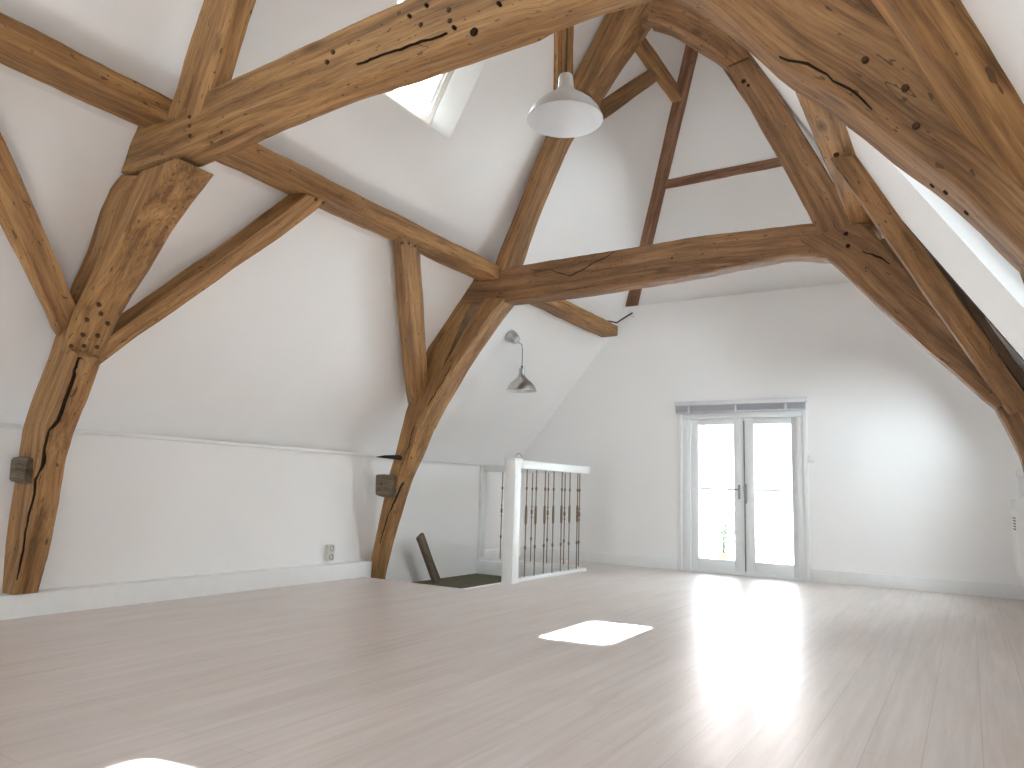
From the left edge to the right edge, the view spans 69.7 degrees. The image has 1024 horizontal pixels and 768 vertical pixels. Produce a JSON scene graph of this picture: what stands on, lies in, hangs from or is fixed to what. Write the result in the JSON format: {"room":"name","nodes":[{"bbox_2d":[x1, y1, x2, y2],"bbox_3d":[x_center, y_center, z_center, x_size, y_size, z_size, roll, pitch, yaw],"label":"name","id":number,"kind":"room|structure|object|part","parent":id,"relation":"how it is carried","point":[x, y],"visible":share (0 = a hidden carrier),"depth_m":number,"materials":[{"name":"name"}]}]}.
{"room":"attic room","nodes":[
{"label":"attic room","id":0,"kind":"room"},
{"bbox_2d":[0,427,523,592],"bbox_3d":[-3.989,1.410,4.303,0.220,2.490,16.060,-3,-10,31],"label":"wall","id":1,"kind":"structure","parent":0,"point":[130,509],"depth_m":6.55,"materials":[{"name":"white paint"}]},
{"bbox_2d":[0,560,371,619],"bbox_3d":[-4.724,1.260,2.781,0.150,0.405,12.090,-3,-10,31],"label":"baseboard","id":2,"kind":"structure","parent":1,"relation":"attached to","point":[86,597],"depth_m":5.84,"materials":[{"name":"white paint"}]},
{"bbox_2d":[2,175,137,594],"bbox_3d":[-2.868,0.066,4.855,1.479,2.703,0.279,-4,-10,35],"label":"post","id":3,"kind":"object","parent":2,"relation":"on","point":[62,392],"visible":0.73,"depth_m":4.88,"materials":[{"name":"brown wood"}]},
{"bbox_2d":[0,132,75,336],"bbox_3d":[-2.870,-1.015,4.230,0.225,1.251,1.406,2,-8,-3],"label":"brace","id":4,"kind":"object","parent":3,"relation":"attached to","point":[20,222],"visible":0.98,"depth_m":4.35,"materials":[{"name":"brown wood"}]},
{"bbox_2d":[61,159,212,358],"bbox_3d":[-2.379,-0.738,4.625,1.171,1.065,0.278,-4,-10,35],"label":"knee brace","id":5,"kind":"object","parent":3,"relation":"attached to","point":[161,194],"visible":0.99,"depth_m":4.61,"materials":[{"name":"brown wood"}]},
{"bbox_2d":[100,193,326,363],"bbox_3d":[-2.227,-0.774,5.314,1.651,1.539,0.210,4,-8,-13],"label":"brace","id":6,"kind":"object","parent":3,"relation":"attached to","point":[293,209],"visible":0.88,"depth_m":5.29,"materials":[{"name":"brown wood"}]},
{"bbox_2d":[121,0,654,175],"bbox_3d":[-0.655,-1.604,3.644,4.161,0.412,0.208,-3,-10,31],"label":"beam","id":7,"kind":"structure","parent":3,"relation":"on","point":[408,42],"depth_m":3.64,"materials":[{"name":"brown wood"}]},
{"bbox_2d":[168,0,255,117],"bbox_3d":[-1.625,-2.311,4.291,1.014,1.554,0.166,-5,-10,38],"label":"rafter","id":8,"kind":"object","parent":7,"relation":"on","point":[213,51],"visible":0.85,"depth_m":4.26,"materials":[{"name":"brown wood"}]},
{"bbox_2d":[527,28,602,137],"bbox_3d":[0.285,-2.386,3.603,0.356,2.330,0.356,-3,-10,31],"label":"pendant lamp","id":9,"kind":"object","parent":7,"relation":"hanging from","point":[565,111],"visible":1,"depth_m":3.52,"materials":[{"name":"metal"}]},
{"bbox_3d":[0.252,-1.347,3.453,0.356,0.228,0.356,-3,-10,31],"label":"lamp shade","id":10,"kind":"part","parent":9,"relation":"part of","materials":[{"name":"metal"}]},
{"bbox_3d":[0.286,-2.413,3.607,0.036,1.935,0.036,-3,-10,31],"label":"cord","id":11,"kind":"part","parent":9,"relation":"part of","materials":[{"name":"black plastic"}]},
{"bbox_2d":[0,422,493,465],"bbox_3d":[-3.888,0.183,4.442,0.165,0.028,15.460,-3,-10,31],"label":"trim","id":12,"kind":"structure","parent":1,"relation":"attached to","point":[9,425],"depth_m":6.43,"materials":[{"name":"white paint"}]},
{"bbox_2d":[324,544,334,560],"bbox_3d":[-1.859,1.718,7.499,0.058,0.160,0.090,-3,-10,31],"label":"wall socket","id":13,"kind":"object","parent":1,"relation":"attached to","point":[329,548],"visible":1,"depth_m":7.47,"materials":[{"name":"beige plastic"}]},
{"bbox_2d":[362,577,463,589],"bbox_3d":[-1.018,2.090,7.350,1.320,0.204,0.030,-3,-10,31],"label":"trim","id":14,"kind":"structure","parent":1,"relation":"attached to","point":[362,577],"depth_m":7.32,"materials":[{"name":"laminate"}]},
{"bbox_2d":[484,547,521,558],"bbox_3d":[-0.122,2.377,10.312,0.030,0.140,1.040,-3,-10,31],"label":"baseboard","id":15,"kind":"structure","parent":1,"relation":"attached to","point":[494,553],"depth_m":10.10,"materials":[{"name":"white paint"}]},
{"bbox_2d":[476,560,586,576],"bbox_3d":[0.221,2.417,9.391,1.550,0.220,0.140,-3,-10,31],"label":"trim","id":16,"kind":"structure","parent":1,"relation":"attached to","point":[482,567],"depth_m":9.54,"materials":[{"name":"white paint"}]},
{"bbox_2d":[0,72,605,464],"bbox_3d":[-3.393,-0.712,4.543,1.850,2.183,16.500,-3,-10,31],"label":"ceiling","id":17,"kind":"structure","parent":0,"point":[298,345],"depth_m":6.18,"materials":[{"name":"white paint"}]},
{"bbox_2d":[505,330,536,392],"bbox_3d":[0.112,-0.279,8.666,0.378,0.729,0.360,-3,-10,31],"label":"pendant lamp","id":18,"kind":"object","parent":17,"relation":"hanging from","point":[521,383],"visible":1,"depth_m":8.61,"materials":[{"name":"grey metal"}]},
{"bbox_3d":[0.113,-0.056,8.629,0.360,0.277,0.360,-3,-10,31],"label":"lamp shade","id":19,"kind":"part","parent":18,"relation":"part of","materials":[{"name":"grey metal"}]},
{"bbox_2d":[0,0,685,341],"bbox_3d":[-1.819,-3.508,4.025,2.274,3.712,16.500,-3,-10,31],"label":"ceiling","id":20,"kind":"structure","parent":0,"point":[467,188],"depth_m":6.64,"materials":[{"name":"white paint"}]},
{"bbox_2d":[0,12,617,336],"bbox_3d":[-2.607,-1.766,3.776,0.266,0.156,15.100,-3,-10,31],"label":"purlin","id":21,"kind":"object","parent":20,"relation":"attached to","point":[24,49],"visible":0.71,"depth_m":5.02,"materials":[{"name":"brown wood"}]},
{"bbox_2d":[384,0,485,138],"bbox_3d":[-0.741,-2.654,6.092,0.562,0.796,1.100,-3,-10,31],"label":"window","id":22,"kind":"structure","parent":20,"relation":"attached to","point":[449,96],"depth_m":6.46,"materials":[{"name":"white paint"}]},
{"bbox_3d":[-0.833,-2.696,6.066,0.354,0.600,0.820,-3,-10,31],"label":"sash","id":23,"kind":"part","parent":22,"relation":"part of","materials":[{"name":"white paint"}]},
{"bbox_3d":[-0.831,-2.695,6.065,0.438,0.725,0.950,-3,-10,31],"label":"frame","id":24,"kind":"part","parent":22,"relation":"part of","materials":[{"name":"paint"}]},
{"bbox_2d":[635,38,681,101],"bbox_3d":[-1.679,-4.495,3.054,0.143,0.173,14.100,-3,-10,31],"label":"purlin","id":25,"kind":"object","parent":20,"relation":"attached to","point":[645,51],"visible":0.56,"depth_m":8.37,"materials":[{"name":"brown wood"}]},
{"bbox_2d":[597,70,658,119],"bbox_3d":[1.248,-3.251,8.207,1.186,0.972,0.212,6,-9,-28],"label":"brace","id":26,"kind":"object","parent":25,"relation":"attached to","point":[624,94],"visible":0.67,"depth_m":8.15,"materials":[{"name":"brown wood"}]},
{"bbox_2d":[0,557,1023,767],"bbox_3d":[-1.244,1.447,2.591,6.840,0.300,16.060,-3,-10,31],"label":"floor","id":27,"kind":"structure","parent":0,"point":[603,665],"depth_m":3.74,"materials":[{"name":"laminate"}]},
{"bbox_2d":[371,303,478,578],"bbox_3d":[-0.983,0.725,7.813,1.272,3.159,0.295,-3,-10,31],"label":"post","id":28,"kind":"object","parent":27,"relation":"on","point":[413,443],"visible":0.85,"depth_m":7.83,"materials":[{"name":"wood"}]},
{"bbox_2d":[392,236,427,404],"bbox_3d":[-0.983,-0.558,7.227,0.248,1.459,2.042,2,-8,-1],"label":"brace","id":29,"kind":"object","parent":28,"relation":"attached to","point":[406,253],"visible":0.93,"depth_m":7.04,"materials":[{"name":"brown wood"}]},
{"bbox_2d":[415,298,513,428],"bbox_3d":[-0.494,-0.194,7.685,1.065,1.319,0.274,-3,-10,31],"label":"knee brace","id":30,"kind":"object","parent":28,"relation":"attached to","point":[491,312],"visible":0.99,"depth_m":7.63,"materials":[{"name":"brown wood"}]},
{"bbox_2d":[411,573,500,588],"bbox_3d":[-0.433,2.313,8.382,1.500,0.295,2.390,-3,-10,31],"label":"stair landing","id":31,"kind":"structure","parent":27,"relation":"on","point":[470,580],"depth_m":8.86,"materials":[{"name":"green carpet"}]},
{"bbox_2d":[416,533,440,582],"bbox_3d":[-0.974,2.042,8.567,0.052,0.616,0.461,-3,-10,31],"label":"stair handrail","id":32,"kind":"object","parent":31,"relation":"on","point":[421,540],"visible":0.98,"depth_m":8.53,"materials":[{"name":"brown wood"}]},
{"bbox_2d":[462,582,502,589],"bbox_3d":[0.143,2.221,8.003,0.035,0.206,2.370,-3,-10,31],"label":"trim","id":33,"kind":"structure","parent":27,"relation":"attached to","point":[499,582],"depth_m":7.30,"materials":[{"name":"white paint"}]},
{"bbox_2d":[477,453,589,583],"bbox_3d":[-0.150,1.563,8.823,1.604,1.364,1.880,-3,-10,31],"label":"stair railing","id":34,"kind":"object","parent":27,"relation":"on","point":[513,468],"visible":0.99,"depth_m":8.29,"materials":[{"name":"white paint"}]},
{"bbox_3d":[-0.402,1.730,9.885,0.050,1.280,0.110,-3,-10,31],"label":"wall post","id":35,"kind":"part","parent":34,"relation":"part of","materials":[{"name":"white paint"}]},
{"bbox_3d":[-0.004,1.436,7.725,0.150,1.310,0.150,-3,-10,31],"label":"newel post","id":36,"kind":"part","parent":34,"relation":"part of","materials":[{"name":"white paint"}]},
{"bbox_3d":[-0.177,2.196,8.771,1.540,0.055,1.660,-3,-10,31],"label":"rail","id":37,"kind":"part","parent":34,"relation":"part of","materials":[{"name":"white paint"}]},
{"bbox_3d":[-0.116,1.012,8.976,1.545,0.090,1.740,-3,-10,31],"label":"handrail","id":38,"kind":"part","parent":34,"relation":"part of","materials":[{"name":"white paint"}]},
{"bbox_2d":[851,0,1023,282],"bbox_3d":[1.504,-0.147,2.149,1.143,2.900,0.241,-3,-10,31],"label":"post","id":39,"kind":"object","parent":27,"relation":"on","point":[867,4],"visible":0.02,"depth_m":2.43,"materials":[{"name":"brown wood"}]},
{"bbox_2d":[673,0,1023,272],"bbox_3d":[1.138,-1.028,2.486,1.446,1.640,0.263,-3,-10,31],"label":"brace","id":40,"kind":"object","parent":39,"relation":"attached to","point":[841,56],"visible":0.88,"depth_m":2.35,"materials":[{"name":"brown wood"}]},
{"bbox_2d":[870,0,1023,188],"bbox_3d":[0.915,-1.214,1.908,1.702,1.390,0.247,6,-9,-25],"label":"wooden beam","id":41,"kind":"structure","parent":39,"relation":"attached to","point":[943,42],"depth_m":1.96,"materials":[{"name":"brown wood"}]},
{"bbox_2d":[881,238,1023,472],"bbox_3d":[3.354,0.286,5.263,1.203,3.051,0.213,-3,-10,31],"label":"post","id":42,"kind":"object","parent":27,"relation":"on","point":[1013,425],"visible":0.09,"depth_m":5.08,"materials":[{"name":"brown wood"}]},
{"bbox_2d":[459,223,876,306],"bbox_3d":[1.178,-1.045,6.808,4.152,0.429,0.215,-3,-10,31],"label":"beam","id":43,"kind":"structure","parent":42,"relation":"on","point":[700,257],"depth_m":6.68,"materials":[{"name":"brown wood"}]},
{"bbox_2d":[495,12,615,269],"bbox_3d":[0.522,-2.456,7.482,1.454,2.608,0.264,-3,-10,31],"label":"rafter","id":44,"kind":"object","parent":43,"relation":"on","point":[515,246],"visible":0.63,"depth_m":7.47,"materials":[{"name":"brown wood"}]},
{"bbox_2d":[553,26,573,90],"bbox_3d":[0.480,-3.142,7.232,0.243,0.747,0.926,1,-8,5],"label":"brace","id":45,"kind":"object","parent":44,"relation":"attached to","point":[560,36],"visible":0.44,"depth_m":7.10,"materials":[{"name":"brown wood"}]},
{"bbox_2d":[579,3,651,104],"bbox_3d":[1.048,-3.309,7.275,0.725,0.906,0.285,-3,-10,31],"label":"upper knee","id":46,"kind":"object","parent":44,"relation":"attached to","point":[625,33],"visible":0.92,"depth_m":7.20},
{"bbox_2d":[613,2,651,28],"bbox_3d":[1.379,-3.592,7.092,0.800,0.209,0.192,-3,-10,31],"label":"upper collar","id":47,"kind":"object","parent":44,"relation":"attached to","point":[643,20],"visible":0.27,"depth_m":7.06,"materials":[{"name":"brown wood"}]},
{"bbox_2d":[727,49,851,233],"bbox_3d":[2.292,-2.236,6.312,1.302,2.249,0.213,-3,-10,31],"label":"rafter","id":48,"kind":"object","parent":43,"relation":"on","point":[817,192],"visible":0.77,"depth_m":6.13,"materials":[{"name":"brown wood"}]},
{"bbox_2d":[647,0,750,72],"bbox_3d":[1.734,-3.290,6.800,0.952,1.028,0.211,-3,-10,31],"label":"upper knee","id":49,"kind":"object","parent":48,"relation":"attached to","point":[668,17],"visible":0.73,"depth_m":6.72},
{"bbox_2d":[801,223,1001,410],"bbox_3d":[2.938,-0.524,5.569,1.366,1.482,0.213,-3,-10,31],"label":"knee brace","id":50,"kind":"object","parent":42,"relation":"attached to","point":[854,250],"visible":0.76,"depth_m":5.53,"materials":[{"name":"brown wood"}]},
{"bbox_2d":[830,153,1023,414],"bbox_3d":[2.766,-0.721,4.850,1.811,1.750,0.235,5,-9,-23],"label":"brace","id":51,"kind":"object","parent":42,"relation":"attached to","point":[966,323],"visible":0.6,"depth_m":4.84,"materials":[{"name":"brown wood"}]},
{"bbox_2d":[638,52,850,305],"bbox_3d":[2.676,-2.925,9.150,5.100,3.529,2.450,-3,-10,31],"label":"ceiling","id":52,"kind":"structure","parent":0,"point":[719,130],"depth_m":9.17,"materials":[{"name":"white paint"}]},
{"bbox_2d":[626,45,697,306],"bbox_3d":[1.946,-2.665,9.494,0.211,2.827,2.524,3,-8,-8],"label":"rafter","id":53,"kind":"object","parent":52,"relation":"attached to","point":[690,55],"visible":0.69,"depth_m":9.31,"materials":[{"name":"brown wood"}]},
{"bbox_2d":[663,158,781,188],"bbox_3d":[2.655,-2.625,9.136,1.650,0.124,0.099,-3,-10,31],"label":"rail","id":54,"kind":"object","parent":52,"relation":"attached to","point":[770,163],"visible":0.87,"depth_m":9.13,"materials":[{"name":"brown wood"}]},
{"bbox_2d":[724,69,746,103],"bbox_3d":[3.248,-2.739,8.699,2.522,2.827,0.208,4,-9,-18],"label":"rafter","id":55,"kind":"object","parent":52,"relation":"attached to","point":[726,72],"visible":0.03,"depth_m":8.63,"materials":[{"name":"brown wood"}]},
{"bbox_2d":[522,282,1022,584],"bbox_3d":[2.962,0.621,9.481,7.500,3.573,0.300,-3,-10,31],"label":"wall","id":56,"kind":"structure","parent":0,"point":[912,473],"depth_m":8.91,"materials":[{"name":"white paint"}]},
{"bbox_2d":[521,546,677,569],"bbox_3d":[1.143,2.390,10.135,2.350,0.145,0.032,-3,-10,31],"label":"baseboard","id":57,"kind":"structure","parent":56,"relation":"attached to","point":[584,556],"depth_m":10.02,"materials":[{"name":"white paint"}]},
{"bbox_2d":[607,310,633,322],"bbox_3d":[1.494,-0.945,10.244,0.479,0.237,0.071,6,-9,-28],"label":"cable","id":58,"kind":"object","parent":56,"relation":"attached to","point":[629,310],"visible":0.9,"depth_m":10.27,"materials":[{"name":"black plastic"}]},
{"bbox_2d":[674,397,806,413],"bbox_3d":[2.874,0.276,9.365,1.655,0.155,0.058,-3,-10,31],"label":"blind","id":59,"kind":"object","parent":56,"relation":"attached to","point":[793,403],"visible":1,"depth_m":9.32,"materials":[{"name":"white plastic"}]},
{"bbox_3d":[2.877,0.230,9.374,1.655,0.060,0.053,-3,-10,31],"label":"head rail","id":60,"kind":"part","parent":59,"relation":"part of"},
{"bbox_3d":[2.873,0.346,9.357,1.629,0.014,0.050,-3,-10,31],"label":"rail","id":61,"kind":"part","parent":59,"relation":"part of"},
{"bbox_2d":[678,406,810,580],"bbox_3d":[2.903,1.345,9.290,1.610,2.080,0.183,-3,-10,31],"label":"door","id":62,"kind":"structure","parent":56,"relation":"in","point":[745,564],"depth_m":9.25,"materials":[{"name":"white paint"}]},
{"bbox_3d":[2.804,1.361,9.278,0.133,0.180,0.064,-3,-10,31],"label":"handle","id":63,"kind":"part","parent":62,"relation":"part of","materials":[{"name":"metal"}]},
{"bbox_3d":[2.920,1.393,9.228,0.013,1.870,0.013,0,-8,9],"label":"espagnolette rod","id":64,"kind":"part","parent":62,"relation":"part of","materials":[{"name":"grey metal"}]},
{"bbox_2d":[808,455,814,461],"bbox_3d":[3.597,0.900,8.853,0.084,0.084,0.020,-3,-10,31],"label":"light switch","id":65,"kind":"object","parent":56,"relation":"attached to","point":[811,458],"visible":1,"depth_m":8.84,"materials":[{"name":"white plastic"}]},
{"bbox_2d":[811,569,1023,599],"bbox_3d":[4.453,2.202,8.109,2.160,0.145,0.032,-3,-10,31],"label":"baseboard","id":66,"kind":"structure","parent":56,"relation":"attached to","point":[997,590],"depth_m":8.07,"materials":[{"name":"white paint"}]},
{"bbox_2d":[748,51,883,237],"bbox_3d":[0.019,-3.612,2.900,2.274,3.712,16.500,-3,-10,31],"label":"ceiling","id":67,"kind":"structure","parent":0,"point":[789,96],"depth_m":6.07,"materials":[{"name":"white paint"}]},
{"bbox_2d":[795,92,882,239],"bbox_3d":[0.397,-1.966,1.943,0.236,0.186,15.100,-3,-10,31],"label":"purlin","id":68,"kind":"object","parent":67,"relation":"attached to","point":[831,136],"visible":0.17,"depth_m":4.50,"materials":[{"name":"brown wood"}]},
{"bbox_2d":[846,0,1023,358],"bbox_3d":[-0.123,-1.232,-0.417,1.365,2.119,11.430,-3,-10,31],"label":"ceiling","id":69,"kind":"structure","parent":0,"point":[991,282],"depth_m":3.75,"materials":[{"name":"white paint"}]},
{"bbox_2d":[986,319,1023,370],"bbox_3d":[1.332,-0.980,1.652,1.510,2.209,16.500,-3,-10,31],"label":"ceiling","id":70,"kind":"structure","parent":0,"point":[1017,359],"depth_m":5.00,"materials":[{"name":"white paint"}]},
{"bbox_2d":[902,221,1023,360],"bbox_3d":[2.848,-0.470,4.415,1.301,2.017,0.022,-3,-10,31],"label":"trim","id":71,"kind":"structure","parent":70,"relation":"attached to","point":[902,221],"depth_m":4.48,"materials":[{"name":"brown wood"}]},
{"bbox_3d":[1.482,0.508,1.052,0.300,1.290,16.060,-3,-10,31],"label":"wall","id":72,"kind":"structure","parent":0,"visible":0},
{"bbox_2d":[1010,470,1023,586],"bbox_3d":[4.778,1.382,6.819,0.222,1.180,0.850,-3,-10,31],"label":"wall heater","id":73,"kind":"object","parent":72,"relation":"attached to","point":[1017,505],"visible":1,"depth_m":6.54,"materials":[{"name":"white metal"}]},
{"label":"outside","id":74,"kind":"structure","parent":0,"visible":0},
{"bbox_2d":[699,424,793,564],"bbox_3d":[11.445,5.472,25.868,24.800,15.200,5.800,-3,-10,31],"label":"door glass","id":75,"kind":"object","parent":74,"point":[773,462],"visible":0.16,"depth_m":25.14,"materials":[{"name":"clear glass"}]},
{"bbox_3d":[6.973,3.320,25.951,0.740,1.240,0.030,-3,-10,31],"label":"pane","id":76,"kind":"part","parent":75,"relation":"part of","materials":[{"name":"clear glass"}]},
{"bbox_3d":[8.591,3.228,24.961,0.740,1.240,0.030,-3,-10,31],"label":"pane","id":77,"kind":"part","parent":75,"relation":"part of","materials":[{"name":"clear glass"}]},
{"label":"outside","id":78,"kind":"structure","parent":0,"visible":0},
{"bbox_3d":[3.398,2.654,9.910,4.000,0.200,1.440,-3,-10,31],"label":"balcony","id":79,"kind":"object","parent":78,"visible":0},
{"bbox_2d":[711,501,734,559],"bbox_3d":[2.983,2.107,10.290,0.394,0.965,0.357,5,-9,-24],"label":"potted shrub","id":80,"kind":"object","parent":79,"relation":"on","point":[723,554],"visible":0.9,"depth_m":10.24,"materials":[{"name":"green plant"}]},
{"bbox_2d":[713,551,733,559],"bbox_3d":[2.947,2.466,10.245,0.300,0.240,0.300,-3,-10,31],"label":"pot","id":81,"kind":"object","parent":80,"relation":"attached to","point":[724,555],"depth_m":10.15,"materials":[{"name":"ceramic"}]}
]}

